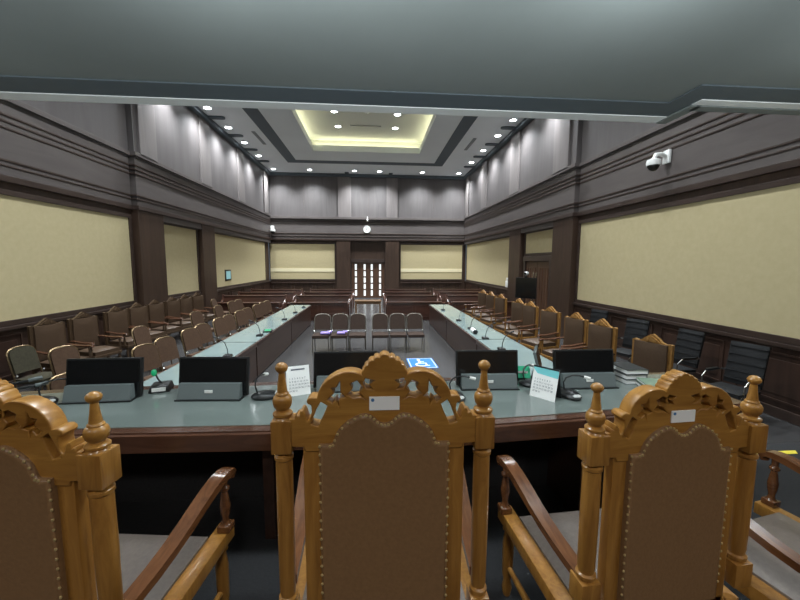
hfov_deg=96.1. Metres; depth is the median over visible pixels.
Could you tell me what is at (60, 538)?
chair
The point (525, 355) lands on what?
table
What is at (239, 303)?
banquet chair
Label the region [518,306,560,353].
carved armchair
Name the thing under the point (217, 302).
shelf
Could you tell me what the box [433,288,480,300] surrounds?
wooden pew
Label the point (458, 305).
pew
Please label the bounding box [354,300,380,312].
wooden table
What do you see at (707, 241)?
wall
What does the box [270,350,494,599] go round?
chair
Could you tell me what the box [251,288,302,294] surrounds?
wooden pew
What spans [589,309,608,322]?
office chair
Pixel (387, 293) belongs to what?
wooden pew
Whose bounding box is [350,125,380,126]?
ceiling vent
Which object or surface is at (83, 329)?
carved armchair
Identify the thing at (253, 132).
ceiling vent
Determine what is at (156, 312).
carved armchair
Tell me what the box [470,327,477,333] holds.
paper roll
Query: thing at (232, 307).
banquet chair
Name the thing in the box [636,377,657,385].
book
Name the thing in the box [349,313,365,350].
banquet chair
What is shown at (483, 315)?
seat cushion
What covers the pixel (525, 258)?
trim
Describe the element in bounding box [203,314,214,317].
seat cushion
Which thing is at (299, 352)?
floor
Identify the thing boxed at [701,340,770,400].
office chair
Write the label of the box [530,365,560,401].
desk calendar
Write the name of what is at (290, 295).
wooden pew
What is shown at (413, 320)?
banquet chair
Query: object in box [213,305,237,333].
banquet chair
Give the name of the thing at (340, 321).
banquet chair
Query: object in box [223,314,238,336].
banquet chair
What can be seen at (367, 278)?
door
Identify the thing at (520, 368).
card
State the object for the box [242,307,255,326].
banquet chair
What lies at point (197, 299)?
carved armchair
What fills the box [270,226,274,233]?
security camera
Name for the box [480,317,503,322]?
seat cushion
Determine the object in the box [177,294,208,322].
carved armchair
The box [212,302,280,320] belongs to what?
pew
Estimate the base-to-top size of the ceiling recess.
0.770 m
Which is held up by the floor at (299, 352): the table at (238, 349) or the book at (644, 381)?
the table at (238, 349)
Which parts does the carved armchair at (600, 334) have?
armrest, frame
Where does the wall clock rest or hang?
attached to the wall at (416, 225)
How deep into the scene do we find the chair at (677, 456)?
1.16 m
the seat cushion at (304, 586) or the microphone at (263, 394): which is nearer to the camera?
the seat cushion at (304, 586)
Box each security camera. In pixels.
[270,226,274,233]
[646,149,671,170]
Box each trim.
[350,259,384,288]
[522,255,551,307]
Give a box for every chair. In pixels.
[0,378,235,599]
[6,345,55,390]
[46,373,65,389]
[47,345,80,376]
[131,326,171,372]
[131,343,164,380]
[153,336,179,371]
[180,327,204,356]
[189,311,218,345]
[195,323,215,350]
[210,299,228,314]
[212,317,230,342]
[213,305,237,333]
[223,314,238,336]
[227,301,248,322]
[234,310,249,331]
[235,299,254,325]
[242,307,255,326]
[252,304,264,322]
[259,302,269,318]
[264,300,273,316]
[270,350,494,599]
[312,314,330,353]
[330,313,348,350]
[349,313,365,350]
[372,313,388,351]
[389,313,406,352]
[406,313,424,351]
[496,369,768,599]
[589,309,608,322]
[616,318,649,361]
[673,328,705,373]
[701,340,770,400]
[736,450,799,599]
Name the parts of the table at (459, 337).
panel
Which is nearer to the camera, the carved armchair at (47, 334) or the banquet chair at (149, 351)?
the banquet chair at (149, 351)
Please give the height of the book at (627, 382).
0.034 m
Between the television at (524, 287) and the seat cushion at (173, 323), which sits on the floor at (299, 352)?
the television at (524, 287)
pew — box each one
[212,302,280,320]
[221,294,286,309]
[238,291,295,306]
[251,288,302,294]
[290,302,347,320]
[295,294,349,317]
[303,291,352,312]
[310,288,353,307]
[383,288,425,307]
[384,291,430,311]
[385,294,437,314]
[386,301,441,319]
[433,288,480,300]
[439,291,490,303]
[446,294,504,305]
[451,301,511,319]
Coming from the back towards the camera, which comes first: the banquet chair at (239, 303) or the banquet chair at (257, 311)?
the banquet chair at (239, 303)
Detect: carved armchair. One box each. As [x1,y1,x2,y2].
[27,318,94,387]
[67,312,123,357]
[103,306,150,357]
[126,303,168,350]
[145,299,183,342]
[163,297,191,334]
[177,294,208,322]
[190,292,214,319]
[463,290,487,320]
[470,291,495,328]
[478,294,506,327]
[493,298,525,339]
[502,301,538,341]
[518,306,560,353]
[538,312,588,360]
[559,319,617,361]
[631,334,674,372]
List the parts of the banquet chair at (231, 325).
backrest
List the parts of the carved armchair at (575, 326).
seat frame, armrest, armrest, frame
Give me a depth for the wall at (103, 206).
9.39 m
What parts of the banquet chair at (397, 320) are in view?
backrest, seat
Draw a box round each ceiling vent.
[251,131,265,144]
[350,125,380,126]
[464,138,476,149]
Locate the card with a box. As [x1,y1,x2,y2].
[518,366,530,377]
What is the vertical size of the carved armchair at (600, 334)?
1.336 m
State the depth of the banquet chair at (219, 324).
8.87 m
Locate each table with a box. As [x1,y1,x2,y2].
[143,342,257,385]
[218,318,291,375]
[265,305,310,341]
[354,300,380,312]
[429,304,470,339]
[446,317,510,349]
[476,339,552,374]
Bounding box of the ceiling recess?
[288,110,438,153]
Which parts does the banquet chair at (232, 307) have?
backrest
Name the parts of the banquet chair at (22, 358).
backrest, seat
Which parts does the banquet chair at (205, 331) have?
backrest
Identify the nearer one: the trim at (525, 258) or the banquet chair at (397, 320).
the banquet chair at (397, 320)
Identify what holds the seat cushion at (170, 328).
on the carved armchair at (156, 312)
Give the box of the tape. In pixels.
[757,450,797,453]
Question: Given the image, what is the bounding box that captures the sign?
[407,358,438,367]
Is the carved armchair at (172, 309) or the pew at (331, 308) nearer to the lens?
the carved armchair at (172, 309)
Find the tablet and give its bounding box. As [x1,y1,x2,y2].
[225,270,230,280]
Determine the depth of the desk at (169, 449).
2.26 m
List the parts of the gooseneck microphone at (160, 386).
name plate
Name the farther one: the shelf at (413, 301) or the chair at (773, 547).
the shelf at (413, 301)
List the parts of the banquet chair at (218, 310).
backrest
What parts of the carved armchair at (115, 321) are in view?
frame, armrest, seat frame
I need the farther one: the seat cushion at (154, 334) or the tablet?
the tablet
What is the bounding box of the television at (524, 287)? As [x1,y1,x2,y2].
[515,277,538,330]
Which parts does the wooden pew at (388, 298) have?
panel, rail, backrest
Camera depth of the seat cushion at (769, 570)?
1.41 m
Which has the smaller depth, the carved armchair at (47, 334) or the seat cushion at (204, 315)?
the carved armchair at (47, 334)
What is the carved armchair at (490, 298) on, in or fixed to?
on the floor at (299, 352)
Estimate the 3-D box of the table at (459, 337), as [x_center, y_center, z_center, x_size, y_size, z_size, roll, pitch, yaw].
[1.886,1.047,9.260,0.810,0.750,3.130,0,6,-4]
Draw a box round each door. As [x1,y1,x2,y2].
[351,263,383,297]
[525,262,548,326]
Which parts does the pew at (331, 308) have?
panel moulding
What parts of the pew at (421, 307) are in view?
panel moulding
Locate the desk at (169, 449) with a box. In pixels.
[19,372,742,538]
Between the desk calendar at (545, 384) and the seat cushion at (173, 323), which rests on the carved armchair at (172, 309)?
the seat cushion at (173, 323)
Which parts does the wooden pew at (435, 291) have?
rail, backrest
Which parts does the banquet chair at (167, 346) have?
backrest, seat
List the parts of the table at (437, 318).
panel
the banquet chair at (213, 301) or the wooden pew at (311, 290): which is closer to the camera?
the banquet chair at (213, 301)
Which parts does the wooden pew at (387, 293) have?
backrest, rail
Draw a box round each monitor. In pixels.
[58,357,143,404]
[174,357,249,401]
[313,351,377,392]
[455,350,519,390]
[531,346,541,376]
[552,349,618,389]
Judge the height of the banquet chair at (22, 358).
0.977 m
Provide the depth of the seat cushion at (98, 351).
7.64 m
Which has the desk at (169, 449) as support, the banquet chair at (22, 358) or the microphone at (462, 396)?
the microphone at (462, 396)
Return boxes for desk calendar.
[286,365,310,395]
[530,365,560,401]
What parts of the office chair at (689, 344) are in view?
seat, armrest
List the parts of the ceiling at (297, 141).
dark frame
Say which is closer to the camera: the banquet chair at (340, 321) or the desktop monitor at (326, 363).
the desktop monitor at (326, 363)
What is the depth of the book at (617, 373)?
2.66 m
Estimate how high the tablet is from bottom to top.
0.500 m
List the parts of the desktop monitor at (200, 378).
panel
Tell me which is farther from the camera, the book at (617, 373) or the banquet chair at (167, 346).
the banquet chair at (167, 346)
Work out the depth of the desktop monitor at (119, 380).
2.31 m
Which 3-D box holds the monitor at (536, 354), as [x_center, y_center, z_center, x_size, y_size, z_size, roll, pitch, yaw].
[1.100,0.491,2.828,0.110,0.212,0.260,3,6,24]
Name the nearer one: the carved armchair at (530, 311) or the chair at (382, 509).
the chair at (382, 509)
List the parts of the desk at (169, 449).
support panel, glass, support panel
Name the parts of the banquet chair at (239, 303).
backrest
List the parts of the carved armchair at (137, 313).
frame, armrest, seat frame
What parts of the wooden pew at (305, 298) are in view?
rail, backrest, panel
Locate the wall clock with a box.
[363,226,370,232]
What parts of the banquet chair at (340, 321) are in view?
seat, backrest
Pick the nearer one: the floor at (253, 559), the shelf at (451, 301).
the floor at (253, 559)
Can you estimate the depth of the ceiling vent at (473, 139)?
16.90 m
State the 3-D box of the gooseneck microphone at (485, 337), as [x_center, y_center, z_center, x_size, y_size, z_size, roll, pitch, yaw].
[1.902,0.652,7.673,0.292,0.364,0.145,0,6,-4]
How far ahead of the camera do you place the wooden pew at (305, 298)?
15.60 m
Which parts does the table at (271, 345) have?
panel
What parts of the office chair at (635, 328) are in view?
seat, backrest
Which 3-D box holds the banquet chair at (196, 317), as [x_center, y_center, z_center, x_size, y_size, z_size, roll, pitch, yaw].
[-5.540,0.806,10.172,0.588,0.977,0.458,2,6,14]
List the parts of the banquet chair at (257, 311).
backrest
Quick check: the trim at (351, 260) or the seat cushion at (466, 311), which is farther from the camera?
the trim at (351, 260)
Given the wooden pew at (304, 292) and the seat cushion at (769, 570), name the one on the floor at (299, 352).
the wooden pew at (304, 292)
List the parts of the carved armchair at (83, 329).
armrest, frame, seat frame, armrest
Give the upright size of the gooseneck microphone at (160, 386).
0.139 m
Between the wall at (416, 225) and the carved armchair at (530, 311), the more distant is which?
the wall at (416, 225)
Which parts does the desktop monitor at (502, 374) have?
panel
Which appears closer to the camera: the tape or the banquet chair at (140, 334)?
the tape
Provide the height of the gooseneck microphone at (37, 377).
0.088 m
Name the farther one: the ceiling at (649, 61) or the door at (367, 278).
the door at (367, 278)
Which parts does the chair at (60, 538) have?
frame, post, armrest, rail, leg, arm post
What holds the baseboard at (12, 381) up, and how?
attached to the wall at (103, 206)
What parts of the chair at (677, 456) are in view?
arm post, leg, rail, armrest, post, frame, rail, post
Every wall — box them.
[0,99,270,381]
[269,175,465,294]
[464,111,799,414]
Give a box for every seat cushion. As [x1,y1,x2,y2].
[79,346,119,356]
[95,534,207,599]
[109,336,133,344]
[149,330,165,337]
[150,325,180,331]
[169,321,190,326]
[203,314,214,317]
[302,583,465,599]
[465,310,484,313]
[472,313,492,317]
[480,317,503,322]
[495,325,521,330]
[505,329,533,337]
[519,508,601,591]
[521,338,555,347]
[542,348,558,356]
[746,512,799,599]
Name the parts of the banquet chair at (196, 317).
backrest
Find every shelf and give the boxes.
[217,302,280,303]
[290,302,347,302]
[386,301,441,302]
[451,301,511,302]
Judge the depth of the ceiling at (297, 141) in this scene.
17.42 m
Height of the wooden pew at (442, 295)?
0.980 m
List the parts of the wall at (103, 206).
wainscot panel, chair rail, wainscot panel, fabric panel, panel frame, wainscot panel, moulding, moulding, moulding, moulding, moulding, cornice, fabric panel, panel frame, chair rail, wainscot panel, fabric panel, panel frame, chair rail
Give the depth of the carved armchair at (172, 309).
11.06 m
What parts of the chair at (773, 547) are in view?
rail, arm post, armrest, rail, armrest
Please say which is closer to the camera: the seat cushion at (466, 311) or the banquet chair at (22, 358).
the banquet chair at (22, 358)
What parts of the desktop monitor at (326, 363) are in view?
panel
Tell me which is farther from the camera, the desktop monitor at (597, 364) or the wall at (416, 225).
the wall at (416, 225)
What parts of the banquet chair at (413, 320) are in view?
backrest, seat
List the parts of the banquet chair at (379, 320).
seat, backrest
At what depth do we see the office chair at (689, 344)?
6.61 m
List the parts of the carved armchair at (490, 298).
frame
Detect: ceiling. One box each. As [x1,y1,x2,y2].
[0,0,799,123]
[187,106,533,179]
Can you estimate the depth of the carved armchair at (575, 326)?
7.58 m
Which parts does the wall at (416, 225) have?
panel frame, fabric panel, wainscot panel, moulding, moulding, cornice, moulding, wainscot panel, fabric panel, panel frame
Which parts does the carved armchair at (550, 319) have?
armrest, seat frame, armrest, frame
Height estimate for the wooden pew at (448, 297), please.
0.980 m
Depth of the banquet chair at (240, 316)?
10.25 m
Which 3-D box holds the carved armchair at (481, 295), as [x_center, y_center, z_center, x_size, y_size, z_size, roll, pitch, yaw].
[2.964,0.265,14.023,0.713,1.336,0.754,-2,6,-19]
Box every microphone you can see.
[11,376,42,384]
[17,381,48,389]
[38,378,65,403]
[148,369,173,393]
[213,336,232,356]
[249,320,263,336]
[251,372,276,399]
[449,376,475,401]
[482,322,495,339]
[497,331,513,349]
[519,364,534,387]
[561,375,590,400]
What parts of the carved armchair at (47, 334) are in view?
armrest, seat frame, frame, armrest, arm post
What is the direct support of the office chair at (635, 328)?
on the floor at (299, 352)
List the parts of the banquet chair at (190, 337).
backrest, seat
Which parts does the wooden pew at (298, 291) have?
rail, backrest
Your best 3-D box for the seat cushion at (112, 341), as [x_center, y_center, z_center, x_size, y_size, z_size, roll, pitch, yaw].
[-6.583,0.976,8.742,0.520,0.120,0.540,1,6,10]
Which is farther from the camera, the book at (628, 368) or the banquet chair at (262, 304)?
the banquet chair at (262, 304)
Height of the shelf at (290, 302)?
0.040 m
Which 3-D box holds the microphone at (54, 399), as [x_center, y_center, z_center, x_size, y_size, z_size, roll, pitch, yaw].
[-2.170,0.577,2.247,0.218,0.130,0.171,-4,8,-38]
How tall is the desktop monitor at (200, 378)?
0.256 m
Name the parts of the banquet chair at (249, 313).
backrest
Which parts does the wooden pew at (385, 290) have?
rail, backrest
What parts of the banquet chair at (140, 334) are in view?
backrest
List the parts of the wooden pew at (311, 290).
rail, backrest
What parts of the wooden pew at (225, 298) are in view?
rail, backrest, panel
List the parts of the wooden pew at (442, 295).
backrest, rail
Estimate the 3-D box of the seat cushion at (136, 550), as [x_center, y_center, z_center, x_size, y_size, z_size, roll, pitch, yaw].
[-1.095,1.052,1.319,0.537,0.111,0.454,0,6,2]
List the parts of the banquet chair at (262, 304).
backrest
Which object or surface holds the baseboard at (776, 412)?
attached to the wall at (707, 241)
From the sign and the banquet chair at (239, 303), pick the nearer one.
the sign
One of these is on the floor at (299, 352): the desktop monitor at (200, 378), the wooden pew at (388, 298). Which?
the wooden pew at (388, 298)
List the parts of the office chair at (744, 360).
armrest, seat, backrest, armrest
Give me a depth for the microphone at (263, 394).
2.31 m
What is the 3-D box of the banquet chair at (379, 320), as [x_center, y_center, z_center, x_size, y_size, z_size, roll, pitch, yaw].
[-0.530,0.878,9.703,0.458,0.977,0.588,0,6,-4]
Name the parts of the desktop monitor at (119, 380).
panel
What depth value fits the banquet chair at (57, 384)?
4.38 m
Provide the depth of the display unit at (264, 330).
8.35 m
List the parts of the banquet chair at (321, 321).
seat, backrest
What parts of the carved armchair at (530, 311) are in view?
seat frame, armrest, frame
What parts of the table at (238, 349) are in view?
panel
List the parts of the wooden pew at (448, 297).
rail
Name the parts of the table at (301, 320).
panel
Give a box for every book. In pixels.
[614,362,648,374]
[614,369,647,379]
[615,375,636,384]
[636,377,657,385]
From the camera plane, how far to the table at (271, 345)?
8.39 m
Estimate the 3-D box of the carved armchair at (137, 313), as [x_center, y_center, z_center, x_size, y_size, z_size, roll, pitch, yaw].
[-6.674,0.712,9.512,0.686,1.285,0.725,1,6,10]
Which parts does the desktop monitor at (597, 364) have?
panel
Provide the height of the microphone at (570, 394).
0.130 m
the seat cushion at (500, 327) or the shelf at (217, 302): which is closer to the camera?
the seat cushion at (500, 327)
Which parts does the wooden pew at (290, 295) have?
rail, backrest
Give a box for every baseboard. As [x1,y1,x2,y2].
[8,328,185,387]
[616,355,799,426]
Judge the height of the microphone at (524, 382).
0.130 m
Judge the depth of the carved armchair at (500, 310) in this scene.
11.94 m
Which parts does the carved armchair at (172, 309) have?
frame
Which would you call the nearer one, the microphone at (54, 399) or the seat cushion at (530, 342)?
the microphone at (54, 399)
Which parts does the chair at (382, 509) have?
post, armrest, rail, frame, rail, armrest, post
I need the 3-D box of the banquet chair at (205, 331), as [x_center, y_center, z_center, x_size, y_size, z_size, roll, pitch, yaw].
[-4.171,1.027,8.006,0.600,0.996,0.467,2,6,15]
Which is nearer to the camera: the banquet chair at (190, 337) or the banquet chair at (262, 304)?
the banquet chair at (190, 337)
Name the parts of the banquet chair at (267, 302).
backrest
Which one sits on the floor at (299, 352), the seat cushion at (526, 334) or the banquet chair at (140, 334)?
the banquet chair at (140, 334)
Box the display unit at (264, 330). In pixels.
[263,329,272,332]
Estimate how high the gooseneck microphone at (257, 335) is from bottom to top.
0.364 m
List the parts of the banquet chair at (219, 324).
backrest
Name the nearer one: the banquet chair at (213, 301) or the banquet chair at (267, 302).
the banquet chair at (267, 302)
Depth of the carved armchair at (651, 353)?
5.51 m
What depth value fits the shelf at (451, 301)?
15.06 m
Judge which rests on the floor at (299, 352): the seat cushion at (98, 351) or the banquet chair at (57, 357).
the banquet chair at (57, 357)
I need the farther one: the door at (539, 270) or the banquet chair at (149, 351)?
the door at (539, 270)
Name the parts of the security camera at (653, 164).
arm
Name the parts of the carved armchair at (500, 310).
seat frame, frame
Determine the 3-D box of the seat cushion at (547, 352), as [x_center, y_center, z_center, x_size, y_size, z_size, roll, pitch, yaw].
[3.416,1.121,7.607,0.541,0.125,0.562,-2,6,-17]
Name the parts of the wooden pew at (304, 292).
rail, backrest, panel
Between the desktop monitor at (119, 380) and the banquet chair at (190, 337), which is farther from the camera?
the banquet chair at (190, 337)
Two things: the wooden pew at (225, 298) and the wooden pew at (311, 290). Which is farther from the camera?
the wooden pew at (311, 290)
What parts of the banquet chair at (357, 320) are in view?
seat, backrest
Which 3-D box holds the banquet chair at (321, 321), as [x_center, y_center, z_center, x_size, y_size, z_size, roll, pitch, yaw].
[-2.085,0.883,9.585,0.458,0.977,0.588,0,6,-4]
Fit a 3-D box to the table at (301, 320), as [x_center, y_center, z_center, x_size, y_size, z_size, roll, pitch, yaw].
[-3.642,0.732,12.060,0.790,0.750,3.280,0,6,-4]
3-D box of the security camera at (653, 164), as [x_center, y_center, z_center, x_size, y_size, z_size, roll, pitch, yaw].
[5.438,-2.942,7.588,0.448,0.438,0.275,0,6,-4]
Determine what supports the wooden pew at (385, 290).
on the floor at (299, 352)
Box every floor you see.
[18,298,799,442]
[116,442,799,599]
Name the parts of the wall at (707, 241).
chair rail, panel frame, fabric panel, panel frame, fabric panel, wainscot panel, moulding, moulding, moulding, wainscot panel, moulding, cornice, moulding, chair rail, panel frame, fabric panel, wainscot panel, wainscot panel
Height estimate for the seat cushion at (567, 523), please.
0.109 m
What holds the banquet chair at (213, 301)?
on the floor at (299, 352)
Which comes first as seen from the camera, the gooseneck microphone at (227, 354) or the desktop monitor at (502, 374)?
the desktop monitor at (502, 374)
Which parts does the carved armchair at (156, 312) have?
frame, armrest, seat frame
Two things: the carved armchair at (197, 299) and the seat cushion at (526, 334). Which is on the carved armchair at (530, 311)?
the seat cushion at (526, 334)
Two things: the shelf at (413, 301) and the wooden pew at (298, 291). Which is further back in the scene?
the wooden pew at (298, 291)
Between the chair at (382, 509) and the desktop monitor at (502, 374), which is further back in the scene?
the desktop monitor at (502, 374)
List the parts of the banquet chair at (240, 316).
backrest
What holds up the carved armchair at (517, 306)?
on the floor at (299, 352)
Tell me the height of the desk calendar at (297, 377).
0.187 m
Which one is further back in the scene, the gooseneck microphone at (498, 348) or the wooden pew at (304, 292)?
the wooden pew at (304, 292)
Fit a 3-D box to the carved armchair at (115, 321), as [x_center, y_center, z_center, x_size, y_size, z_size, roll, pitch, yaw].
[-6.614,0.793,8.729,0.686,1.285,0.725,1,6,10]
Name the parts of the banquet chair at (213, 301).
backrest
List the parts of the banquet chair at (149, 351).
backrest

